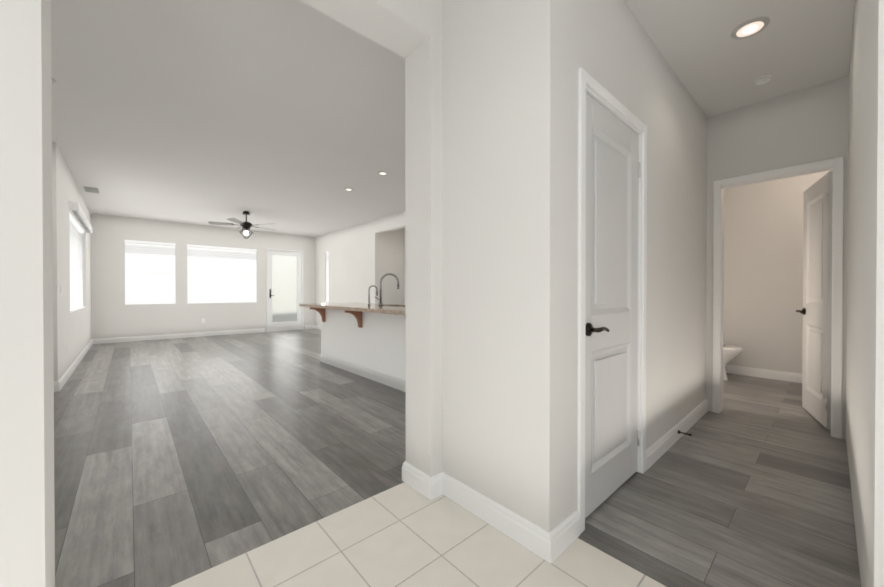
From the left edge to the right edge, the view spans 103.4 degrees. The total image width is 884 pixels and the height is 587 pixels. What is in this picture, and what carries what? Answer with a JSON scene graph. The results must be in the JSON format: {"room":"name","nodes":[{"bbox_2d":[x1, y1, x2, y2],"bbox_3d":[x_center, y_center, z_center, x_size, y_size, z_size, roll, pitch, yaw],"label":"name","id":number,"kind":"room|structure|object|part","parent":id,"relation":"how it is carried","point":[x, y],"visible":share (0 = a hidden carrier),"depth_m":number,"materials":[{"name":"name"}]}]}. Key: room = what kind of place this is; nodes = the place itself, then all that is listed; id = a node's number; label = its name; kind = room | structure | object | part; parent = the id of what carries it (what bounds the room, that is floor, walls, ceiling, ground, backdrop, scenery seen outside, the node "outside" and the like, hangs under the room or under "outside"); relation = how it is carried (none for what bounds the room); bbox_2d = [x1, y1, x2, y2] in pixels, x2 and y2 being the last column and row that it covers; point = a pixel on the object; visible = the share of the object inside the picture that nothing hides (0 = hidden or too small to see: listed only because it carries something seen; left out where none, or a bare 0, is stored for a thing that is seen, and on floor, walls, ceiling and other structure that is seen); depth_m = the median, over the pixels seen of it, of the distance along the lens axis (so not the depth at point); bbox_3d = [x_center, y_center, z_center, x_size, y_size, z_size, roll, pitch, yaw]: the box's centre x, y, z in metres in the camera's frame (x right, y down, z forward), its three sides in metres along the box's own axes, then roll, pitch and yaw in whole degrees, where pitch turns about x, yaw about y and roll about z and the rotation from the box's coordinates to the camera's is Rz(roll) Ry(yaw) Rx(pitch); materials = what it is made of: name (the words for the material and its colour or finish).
{"room":"entrance hallway","nodes":[
{"label":"entrance hallway","id":0,"kind":"room"},
{"bbox_2d":[170,482,665,586],"bbox_3d":[0.012,1.095,-0.199,3.220,0.001,3.590,0,0,-42],"label":"floor","id":1,"kind":"structure","parent":0,"point":[404,534],"depth_m":1.43,"materials":[{"name":"tile"}]},
{"bbox_2d":[0,0,883,586],"bbox_3d":[-1.200,-0.306,4.623,7.910,2.740,12.440,0,0,-42],"label":"wall","id":2,"kind":"structure","parent":0,"point":[474,246],"depth_m":1.78,"materials":[{"name":"paint"}]},
{"bbox_2d":[54,339,93,391],"bbox_3d":[-5.783,1.003,5.580,0.016,0.110,4.666,0,0,-42],"label":"baseboard","id":3,"kind":"structure","parent":2,"relation":"attached to","point":[58,385],"depth_m":4.64,"materials":[{"name":"white"}]},
{"bbox_2d":[70,221,85,312],"bbox_3d":[-5.834,-0.457,5.529,0.114,1.408,2.378,0,0,-42],"label":"window","id":4,"kind":"structure","parent":2,"relation":"in","point":[77,233],"depth_m":5.91,"materials":[{"name":"white"}]},
{"bbox_2d":[69,212,83,310],"bbox_3d":[-5.825,-0.463,5.537,0.040,1.393,2.368,0,0,-42],"label":"window blind","id":5,"kind":"object","parent":4,"relation":"attached to","point":[76,298],"visible":0.71,"depth_m":5.60,"materials":[{"name":"grey fabric"}]},
{"bbox_2d":[69,201,92,232],"bbox_3d":[-5.756,-1.191,5.594,0.091,0.108,2.480,0,0,-42],"label":"window valance","id":6,"kind":"object","parent":2,"relation":"attached to","point":[76,207],"visible":1,"depth_m":5.18,"materials":[{"name":"white"}]},
{"bbox_2d":[125,242,175,304],"bbox_3d":[-6.664,-0.488,7.992,0.898,1.438,0.114,0,0,-42],"label":"window","id":7,"kind":"structure","parent":2,"relation":"in","point":[175,265],"depth_m":8.08,"materials":[{"name":"white"}]},
{"bbox_2d":[125,240,175,303],"bbox_3d":[-6.656,-0.493,7.983,0.888,1.423,0.040,0,0,-42],"label":"window blind","id":8,"kind":"object","parent":7,"relation":"attached to","point":[149,274],"visible":0.9,"depth_m":7.96,"materials":[{"name":"grey"}]},
{"bbox_2d":[94,329,264,343],"bbox_3d":[-6.084,0.984,8.434,3.320,0.110,0.016,0,0,-42],"label":"baseboard","id":9,"kind":"structure","parent":2,"relation":"attached to","point":[228,332],"depth_m":8.19,"materials":[{"name":"white"}]},
{"bbox_2d":[187,246,256,303],"bbox_3d":[-5.598,-0.494,8.949,1.533,1.438,0.114,0,0,-42],"label":"window","id":10,"kind":"structure","parent":2,"relation":"in","point":[229,253],"depth_m":9.05,"materials":[{"name":"white glass"}]},
{"bbox_2d":[187,244,256,302],"bbox_3d":[-5.590,-0.499,8.940,1.523,1.423,0.040,0,0,-42],"label":"window blind","id":11,"kind":"object","parent":10,"relation":"attached to","point":[219,275],"visible":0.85,"depth_m":8.89,"materials":[{"name":"grey fabric"}]},
{"bbox_2d":[266,248,303,331],"bbox_3d":[-4.477,-0.120,9.944,0.998,2.299,0.155,0,0,-42],"label":"patio door","id":12,"kind":"structure","parent":2,"relation":"in","point":[298,324],"depth_m":9.92,"materials":[{"name":"white"}]},
{"bbox_3d":[-4.479,-0.163,9.946,0.684,1.886,0.006,0,0,-42],"label":"glass panel","id":13,"kind":"part","parent":12,"relation":"part of","materials":[{"name":"glass"}]},
{"bbox_2d":[326,251,328,301],"bbox_3d":[-3.218,-0.500,9.899,0.114,1.438,0.248,0,0,-42],"label":"window","id":14,"kind":"structure","parent":2,"relation":"in","point":[327,284],"depth_m":9.92,"materials":[{"name":"white glass"}]},
{"bbox_2d":[402,461,429,484],"bbox_3d":[0.867,1.019,3.005,2.946,0.110,0.016,0,0,-42],"label":"baseboard","id":15,"kind":"structure","parent":2,"relation":"attached to","point":[410,474],"depth_m":1.96,"materials":[{"name":"white"}]},
{"bbox_2d":[434,472,557,563],"bbox_3d":[0.214,1.028,1.651,0.034,0.110,0.666,0,0,-42],"label":"baseboard","id":16,"kind":"structure","parent":2,"relation":"attached to","point":[555,543],"depth_m":1.59,"materials":[{"name":"white"}]},
{"bbox_2d":[577,67,646,533],"bbox_3d":[0.895,0.032,1.886,0.840,2.100,0.116,0,0,-42],"label":"door frame","id":17,"kind":"structure","parent":2,"relation":"attached to","point":[591,86],"depth_m":1.65,"materials":[{"name":"white wood"}]},
{"bbox_2d":[585,93,638,517],"bbox_3d":[0.924,0.056,1.855,0.724,2.028,0.097,0,0,-42],"label":"closet door","id":18,"kind":"structure","parent":2,"relation":"in","point":[611,366],"depth_m":1.85,"materials":[{"name":"white wood"}]},
{"bbox_3d":[0.753,0.168,1.678,0.157,0.064,0.062,0,0,-42],"label":"handle","id":19,"kind":"part","parent":18,"relation":"part of","materials":[{"name":"black metal"}]},
{"bbox_2d":[646,399,707,470],"bbox_3d":[1.842,1.021,2.675,1.615,0.110,0.016,0,0,-42],"label":"baseboard","id":20,"kind":"structure","parent":2,"relation":"attached to","point":[656,450],"depth_m":2.51,"materials":[{"name":"white"}]},
{"bbox_2d":[725,365,801,382],"bbox_3d":[4.253,1.011,4.286,0.016,0.110,2.200,0,0,-42],"label":"baseboard","id":21,"kind":"structure","parent":2,"relation":"attached to","point":[755,372],"depth_m":4.44,"materials":[{"name":"white"}]},
{"bbox_2d":[712,157,843,438],"bbox_3d":[2.774,0.025,2.929,0.152,2.100,0.775,0,0,-42],"label":"door frame","id":22,"kind":"structure","parent":2,"relation":"attached to","point":[836,164],"depth_m":2.73,"materials":[{"name":"white wood"}]},
{"bbox_2d":[796,171,832,429],"bbox_3d":[3.235,0.048,3.007,0.159,2.028,0.670,0,0,34],"label":"bathroom door","id":23,"kind":"structure","parent":2,"relation":"in","point":[816,311],"depth_m":2.95,"materials":[{"name":"white wood"}]},
{"bbox_3d":[3.357,0.158,3.189,0.159,0.064,0.157,0,0,34],"label":"handle","id":24,"kind":"part","parent":23,"relation":"part of","materials":[{"name":"black metal"}]},
{"bbox_3d":[3.033,0.056,2.748,0.013,1.710,0.013,0,0,34],"label":"bathroom door hinge","id":25,"kind":"part","parent":23,"relation":"part of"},
{"bbox_2d":[51,0,854,236],"bbox_3d":[-1.174,-1.701,4.584,8.070,0.150,12.520,0,0,-42],"label":"ceiling","id":26,"kind":"structure","parent":0,"point":[283,116],"depth_m":2.85,"materials":[{"name":"paint"}]},
{"bbox_2d":[83,186,98,192],"bbox_3d":[-5.633,-1.676,5.608,0.160,0.012,0.360,0,0,-42],"label":"ceiling vent","id":27,"kind":"object","parent":26,"relation":"in","point":[91,189],"visible":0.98,"depth_m":5.57,"materials":[{"name":"grey metal"}]},
{"bbox_2d":[208,211,273,238],"bbox_3d":[-4.033,-1.417,7.169,1.260,0.551,1.216,0,0,-42],"label":"ceiling fan","id":28,"kind":"object","parent":26,"relation":"hanging from","point":[246,226],"visible":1,"depth_m":7.06,"materials":[{"name":"black metal"}]},
{"bbox_3d":[-4.033,-1.414,7.169,1.260,0.036,1.216,0,0,-42],"label":"panel","id":29,"kind":"part","parent":28,"relation":"part of","materials":[{"name":"white wood"}]},
{"bbox_2d":[377,171,387,174],"bbox_3d":[-0.817,-1.672,4.824,0.150,0.010,0.150,0,0,-42],"label":"recessed light","id":30,"kind":"object","parent":26,"relation":"in","point":[382,173],"visible":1,"depth_m":4.80,"materials":[{"name":"grey"}]},
{"bbox_2d":[731,17,769,38],"bbox_3d":[1.862,-1.605,2.109,0.180,0.010,0.180,0,0,-42],"label":"recessed light","id":31,"kind":"object","parent":26,"relation":"in","point":[751,27],"visible":0.98,"depth_m":2.10,"materials":[{"name":"grey"}]},
{"bbox_3d":[1.862,-1.605,2.109,0.126,0.006,0.126,0,0,-42],"label":"lid","id":32,"kind":"part","parent":31,"relation":"part of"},
{"bbox_2d":[755,75,771,84],"bbox_3d":[2.398,-1.598,2.604,0.092,0.030,0.092,0,0,-42],"label":"smoke detector","id":33,"kind":"object","parent":26,"relation":"attached to","point":[763,79],"visible":1,"depth_m":2.59,"materials":[{"name":"white plastic"}]},
{"bbox_2d":[54,329,860,586],"bbox_3d":[-1.207,1.064,4.639,7.870,0.001,12.420,0,0,-42],"label":"floor","id":34,"kind":"structure","parent":0,"point":[177,460],"depth_m":2.12,"materials":[{"name":"plastic"}]},
{"bbox_2d":[313,309,405,391],"bbox_3d":[-0.801,0.629,4.611,0.892,0.870,2.872,0,0,-42],"label":"kitchen island","id":35,"kind":"object","parent":34,"relation":"on","point":[366,340],"depth_m":4.45,"materials":[{"name":"white paint"}]},
{"bbox_2d":[335,301,370,304],"bbox_3d":[-0.648,0.172,4.826,0.420,0.040,3.040,0,0,-42],"label":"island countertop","id":36,"kind":"structure","parent":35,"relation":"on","point":[368,303],"depth_m":5.15,"materials":[{"name":"white stone"}]},
{"bbox_2d":[303,303,404,316],"bbox_3d":[-1.009,0.174,4.503,0.550,0.040,3.040,0,0,-42],"label":"island countertop","id":37,"kind":"structure","parent":35,"relation":"on","point":[400,309],"depth_m":4.27,"materials":[{"name":"beige stone"}]},
{"bbox_3d":[-0.798,-0.064,4.710,0.218,0.433,0.486,0,0,-42],"label":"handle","id":38,"kind":"part","parent":37,"relation":"part of","materials":[{"name":"silver metal"}]},
{"bbox_2d":[723,344,742,380],"bbox_3d":[3.389,0.677,4.480,0.420,0.775,0.737,0,0,-42],"label":"toilet","id":39,"kind":"object","parent":34,"relation":"on","point":[731,352],"visible":0.1,"depth_m":4.24,"materials":[{"name":"white ceramic"}]},
{"bbox_3d":[3.433,0.659,4.431,0.374,0.038,0.605,0,0,-42],"label":"lid","id":40,"kind":"part","parent":39,"relation":"part of","materials":[{"name":"white ceramic"}]},
{"label":"ground","id":41,"kind":"structure","parent":0,"visible":0},
{"bbox_2d":[124,241,296,321],"bbox_3d":[-7.243,-0.367,11.004,16.200,2.780,0.290,0,0,-42],"label":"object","id":42,"kind":"object","parent":41,"relation":"on","point":[287,312],"depth_m":12.38,"materials":[{"name":"white glass"}]}
]}

